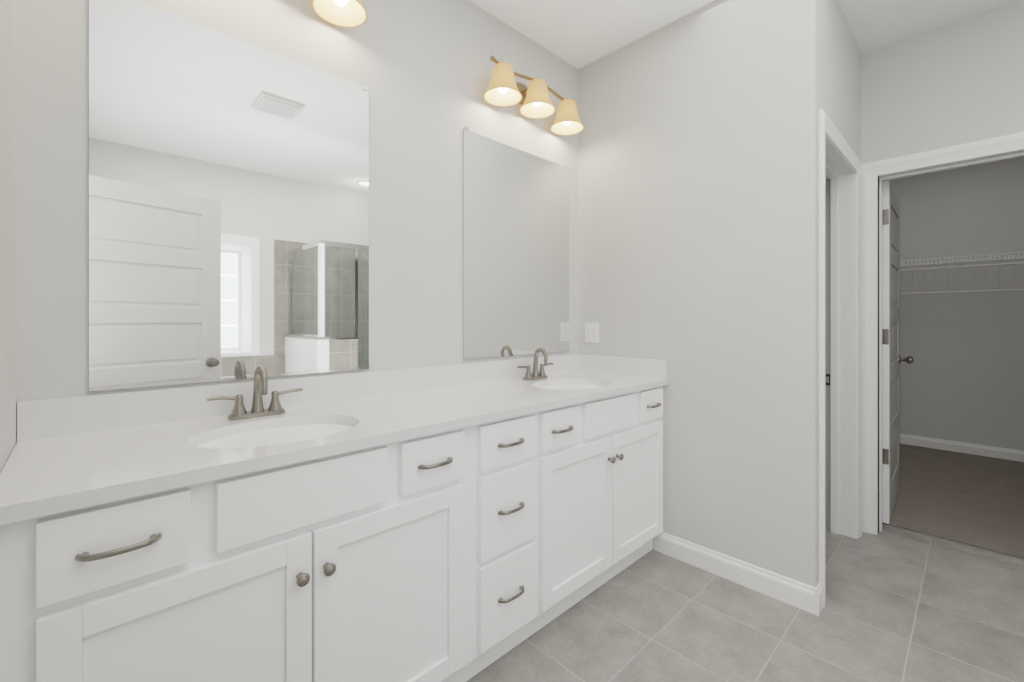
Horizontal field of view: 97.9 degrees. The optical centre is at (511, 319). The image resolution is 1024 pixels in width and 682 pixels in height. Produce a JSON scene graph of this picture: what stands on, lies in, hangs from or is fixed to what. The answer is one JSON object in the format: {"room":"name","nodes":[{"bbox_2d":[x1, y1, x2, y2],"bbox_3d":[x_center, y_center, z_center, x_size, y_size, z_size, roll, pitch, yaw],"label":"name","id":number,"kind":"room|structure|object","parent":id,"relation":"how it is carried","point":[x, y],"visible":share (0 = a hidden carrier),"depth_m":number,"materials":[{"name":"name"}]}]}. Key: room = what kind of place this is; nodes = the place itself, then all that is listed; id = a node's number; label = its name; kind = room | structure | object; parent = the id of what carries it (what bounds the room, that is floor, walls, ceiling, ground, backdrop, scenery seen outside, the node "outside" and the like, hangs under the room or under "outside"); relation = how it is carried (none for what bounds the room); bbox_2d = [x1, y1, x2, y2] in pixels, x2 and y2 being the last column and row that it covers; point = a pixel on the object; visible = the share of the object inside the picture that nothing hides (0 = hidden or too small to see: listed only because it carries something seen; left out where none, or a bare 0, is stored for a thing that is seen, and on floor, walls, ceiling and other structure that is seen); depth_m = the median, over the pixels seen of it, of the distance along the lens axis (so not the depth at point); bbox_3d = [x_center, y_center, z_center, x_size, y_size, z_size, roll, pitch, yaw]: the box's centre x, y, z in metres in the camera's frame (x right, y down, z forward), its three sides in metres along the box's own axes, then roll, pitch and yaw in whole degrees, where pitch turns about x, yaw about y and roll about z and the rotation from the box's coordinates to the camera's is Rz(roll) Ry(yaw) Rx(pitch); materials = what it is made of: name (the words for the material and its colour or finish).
{"room":"bathroom","nodes":[
{"label":"bathroom","id":0,"kind":"room"},
{"bbox_2d":[0,0,16,472],"bbox_3d":[-0.088,-0.160,-0.168,0.120,2.740,3.480,0,0,-44],"label":"wall","id":1,"kind":"structure","parent":0,"point":[8,225],"depth_m":1.00,"materials":[{"name":"grey paint"}]},
{"bbox_2d":[17,0,578,401],"bbox_3d":[0.815,-0.160,3.199,6.090,2.740,0.120,0,0,-44],"label":"wall","id":2,"kind":"structure","parent":0,"point":[422,70],"depth_m":1.82,"materials":[{"name":"grey paint"}]},
{"bbox_2d":[89,0,368,390],"bbox_3d":[-0.861,-0.368,1.495,0.808,1.124,0.008,0,0,-44],"label":"mirror","id":3,"kind":"object","parent":2,"relation":"attached to","point":[228,207],"visible":0.92,"depth_m":1.42,"materials":[{"name":"silver mirror"}]},
{"bbox_2d":[17,355,579,442],"bbox_3d":[-0.415,0.255,1.916,2.296,0.100,0.020,0,0,-44],"label":"backsplash","id":4,"kind":"structure","parent":2,"relation":"attached to","point":[39,418],"depth_m":1.40,"materials":[{"name":"white stone"}]},
{"bbox_2d":[312,0,366,27],"bbox_3d":[-0.792,-1.199,1.422,0.674,0.197,0.209,0,0,-44],"label":"sconce","id":5,"kind":"object","parent":2,"relation":"attached to","point":[347,13],"visible":0.96,"depth_m":1.64,"materials":[{"name":"beige glass"}]},
{"bbox_2d":[463,127,568,358],"bbox_3d":[0.055,-0.363,2.377,0.785,1.098,0.008,0,0,-44],"label":"mirror","id":6,"kind":"object","parent":2,"relation":"attached to","point":[515,251],"visible":1,"depth_m":2.33,"materials":[{"name":"silver mirror"}]},
{"bbox_2d":[484,56,583,134],"bbox_3d":[0.125,-1.159,2.305,0.674,0.197,0.209,0,0,-44],"label":"sconce","id":7,"kind":"object","parent":2,"relation":"attached to","point":[504,89],"visible":1,"depth_m":2.25,"materials":[{"name":"beige glass"}]},
{"bbox_2d":[579,0,820,587],"bbox_3d":[0.866,-0.160,2.317,0.100,2.740,1.222,0,0,-44],"label":"wall","id":8,"kind":"structure","parent":0,"point":[699,202],"depth_m":2.12,"materials":[{"name":"grey paint"}]},
{"bbox_2d":[585,322,598,342],"bbox_3d":[0.472,0.075,2.646,0.010,0.120,0.098,0,0,-44],"label":"switch plate","id":9,"kind":"object","parent":8,"relation":"attached to","point":[591,332],"visible":1,"depth_m":2.65,"materials":[{"name":"white plastic"}]},
{"bbox_2d":[580,355,667,378],"bbox_3d":[0.605,0.255,2.498,0.020,0.100,0.556,0,0,-44],"label":"backsplash","id":10,"kind":"structure","parent":8,"relation":"attached to","point":[615,365],"depth_m":2.46,"materials":[{"name":"white stone"}]},
{"bbox_2d":[654,532,822,615],"bbox_3d":[1.008,1.157,2.094,0.024,0.105,0.731,0,0,-44],"label":"baseboard","id":11,"kind":"structure","parent":8,"relation":"attached to","point":[801,595],"depth_m":2.03,"materials":[{"name":"white paint"}]},
{"bbox_2d":[470,0,1018,68],"bbox_3d":[1.385,-1.580,1.250,7.970,0.100,3.720,0,0,-44],"label":"ceiling","id":12,"kind":"structure","parent":0,"point":[578,34],"depth_m":2.26,"materials":[{"name":"white paint"}]},
{"bbox_2d":[466,525,1023,681],"bbox_3d":[1.182,1.260,1.054,3.645,0.100,3.720,0,0,-44],"label":"floor","id":13,"kind":"structure","parent":0,"point":[901,606],"depth_m":1.76,"materials":[{"name":"grey tile"}]},
{"bbox_2d":[0,419,295,681],"bbox_3d":[-0.887,0.772,1.083,0.460,0.874,0.567,0,0,-44],"label":"base cabinet","id":14,"kind":"object","parent":13,"relation":"on","point":[190,576],"depth_m":0.89,"materials":[{"name":"white paint"}]},
{"bbox_2d":[0,371,667,514],"bbox_3d":[-0.222,0.320,1.716,2.296,0.030,0.576,0,0,-44],"label":"countertop","id":15,"kind":"structure","parent":14,"relation":"on","point":[37,473],"depth_m":1.12,"materials":[{"name":"white stone"}]},
{"bbox_2d":[224,365,287,422],"bbox_3d":[-0.790,0.223,1.397,0.160,0.164,0.110,0,0,-44],"label":"faucet","id":16,"kind":"object","parent":15,"relation":"on","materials":[{"name":"silver metal"}]},
{"bbox_2d":[160,411,391,470],"bbox_3d":[-0.644,0.397,1.246,0.482,0.148,0.369,0,0,-44],"label":"sink","id":17,"kind":"object","parent":15,"relation":"in","point":[184,448],"depth_m":1.24,"materials":[{"name":"white ceramic"}]},
{"bbox_2d":[520,347,551,382],"bbox_3d":[0.140,0.223,2.292,0.160,0.164,0.110,0,0,-44],"label":"faucet","id":18,"kind":"object","parent":15,"relation":"on","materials":[{"name":"silver metal"}]},
{"bbox_2d":[520,379,635,398],"bbox_3d":[0.285,0.397,2.141,0.482,0.148,0.369,0,0,-44],"label":"sink","id":19,"kind":"object","parent":15,"relation":"in","point":[573,387],"depth_m":2.15,"materials":[{"name":"white ceramic"}]},
{"bbox_2d":[240,411,359,681],"bbox_3d":[-0.677,0.772,1.284,0.201,0.874,0.567,0,0,-44],"label":"base cabinet","id":20,"kind":"object","parent":13,"relation":"on","point":[328,476],"depth_m":1.10,"materials":[{"name":"white paint"}]},
{"bbox_2d":[292,403,479,681],"bbox_3d":[-0.478,0.772,1.476,0.434,0.874,0.567,0,0,-44],"label":"base cabinet","id":21,"kind":"object","parent":13,"relation":"on","point":[463,522],"depth_m":1.30,"materials":[{"name":"white paint"}]},
{"bbox_2d":[480,403,559,670],"bbox_3d":[-0.182,0.772,1.761,0.388,0.874,0.567,0,0,-44],"label":"base cabinet","id":22,"kind":"object","parent":13,"relation":"on","point":[520,452],"depth_m":1.57,"materials":[{"name":"white paint"}]},
{"bbox_2d":[500,379,607,614],"bbox_3d":[0.055,0.772,1.989,0.416,0.874,0.567,0,0,-44],"label":"base cabinet","id":23,"kind":"object","parent":13,"relation":"on","point":[583,421],"depth_m":1.84,"materials":[{"name":"white paint"}]},
{"bbox_2d":[516,379,627,580],"bbox_3d":[0.249,0.772,2.175,0.201,0.874,0.567,0,0,-44],"label":"base cabinet","id":24,"kind":"object","parent":13,"relation":"on","point":[618,399],"depth_m":2.00,"materials":[{"name":"white paint"}]},
{"bbox_2d":[552,375,667,565],"bbox_3d":[0.447,0.772,2.366,0.431,0.874,0.567,0,0,-44],"label":"base cabinet","id":25,"kind":"object","parent":13,"relation":"on","point":[645,404],"depth_m":2.18,"materials":[{"name":"white paint"}]},
{"bbox_2d":[821,0,860,160],"bbox_3d":[1.615,-0.160,2.294,0.950,2.740,0.150,0,0,-44],"label":"wall","id":26,"kind":"structure","parent":0,"point":[840,80],"depth_m":2.18,"materials":[{"name":"grey paint"}]},
{"bbox_2d":[819,109,861,606],"bbox_3d":[1.576,0.161,2.256,0.918,2.099,0.184,0,0,-44],"label":"door frame","id":27,"kind":"structure","parent":26,"relation":"attached to","point":[840,345],"depth_m":2.49,"materials":[{"name":"white paint"}]},
{"bbox_2d":[861,0,1023,163],"bbox_3d":[2.419,-0.160,2.245,0.140,2.740,3.480,0,0,-44],"label":"wall","id":28,"kind":"structure","parent":0,"point":[957,83],"depth_m":2.31,"materials":[{"name":"grey paint"}]},
{"bbox_2d":[882,181,912,523],"bbox_3d":[2.436,0.188,2.875,0.751,2.000,0.181,0,0,-44],"label":"closet door","id":29,"kind":"structure","parent":28,"relation":"in","point":[892,359],"depth_m":2.64,"materials":[{"name":"grey paint"}]},
{"bbox_2d":[862,132,1023,534],"bbox_3d":[2.377,0.158,2.289,0.174,2.104,0.928,0,0,-44],"label":"door frame","id":30,"kind":"structure","parent":28,"relation":"attached to","point":[871,171],"depth_m":2.52,"materials":[{"name":"white paint"}]},
{"bbox_2d":[883,523,1023,561],"bbox_3d":[2.452,1.203,2.353,0.027,0.014,0.760,0,0,-44],"label":"trim","id":31,"kind":"structure","parent":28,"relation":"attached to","point":[978,548],"depth_m":2.40,"materials":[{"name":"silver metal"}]},
{"bbox_2d":[882,443,1023,557],"bbox_3d":[3.244,1.254,3.302,2.445,0.112,3.340,0,0,-44],"label":"floor","id":32,"kind":"structure","parent":0,"point":[975,500],"depth_m":2.99,"materials":[{"name":"beige carpet"}]},
{"bbox_2d":[882,157,1023,450],"bbox_3d":[4.123,-0.160,4.065,0.120,2.740,3.220,0,0,-44],"label":"wall","id":33,"kind":"structure","parent":0,"point":[962,377],"depth_m":4.02,"materials":[{"name":"grey paint"}]},
{"bbox_2d":[900,252,1023,293],"bbox_3d":[3.892,-0.362,3.926,0.407,0.354,3.094,0,0,-44],"label":"wire shelf","id":34,"kind":"object","parent":33,"relation":"attached to","point":[966,260],"visible":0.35,"depth_m":3.81,"materials":[{"name":"white metal"}]},
{"bbox_2d":[900,434,1023,461],"bbox_3d":[4.034,1.157,4.062,0.014,0.105,3.100,0,0,-44],"label":"baseboard","id":35,"kind":"structure","parent":33,"relation":"attached to","point":[969,448],"depth_m":4.02,"materials":[{"name":"white paint"}]}
]}

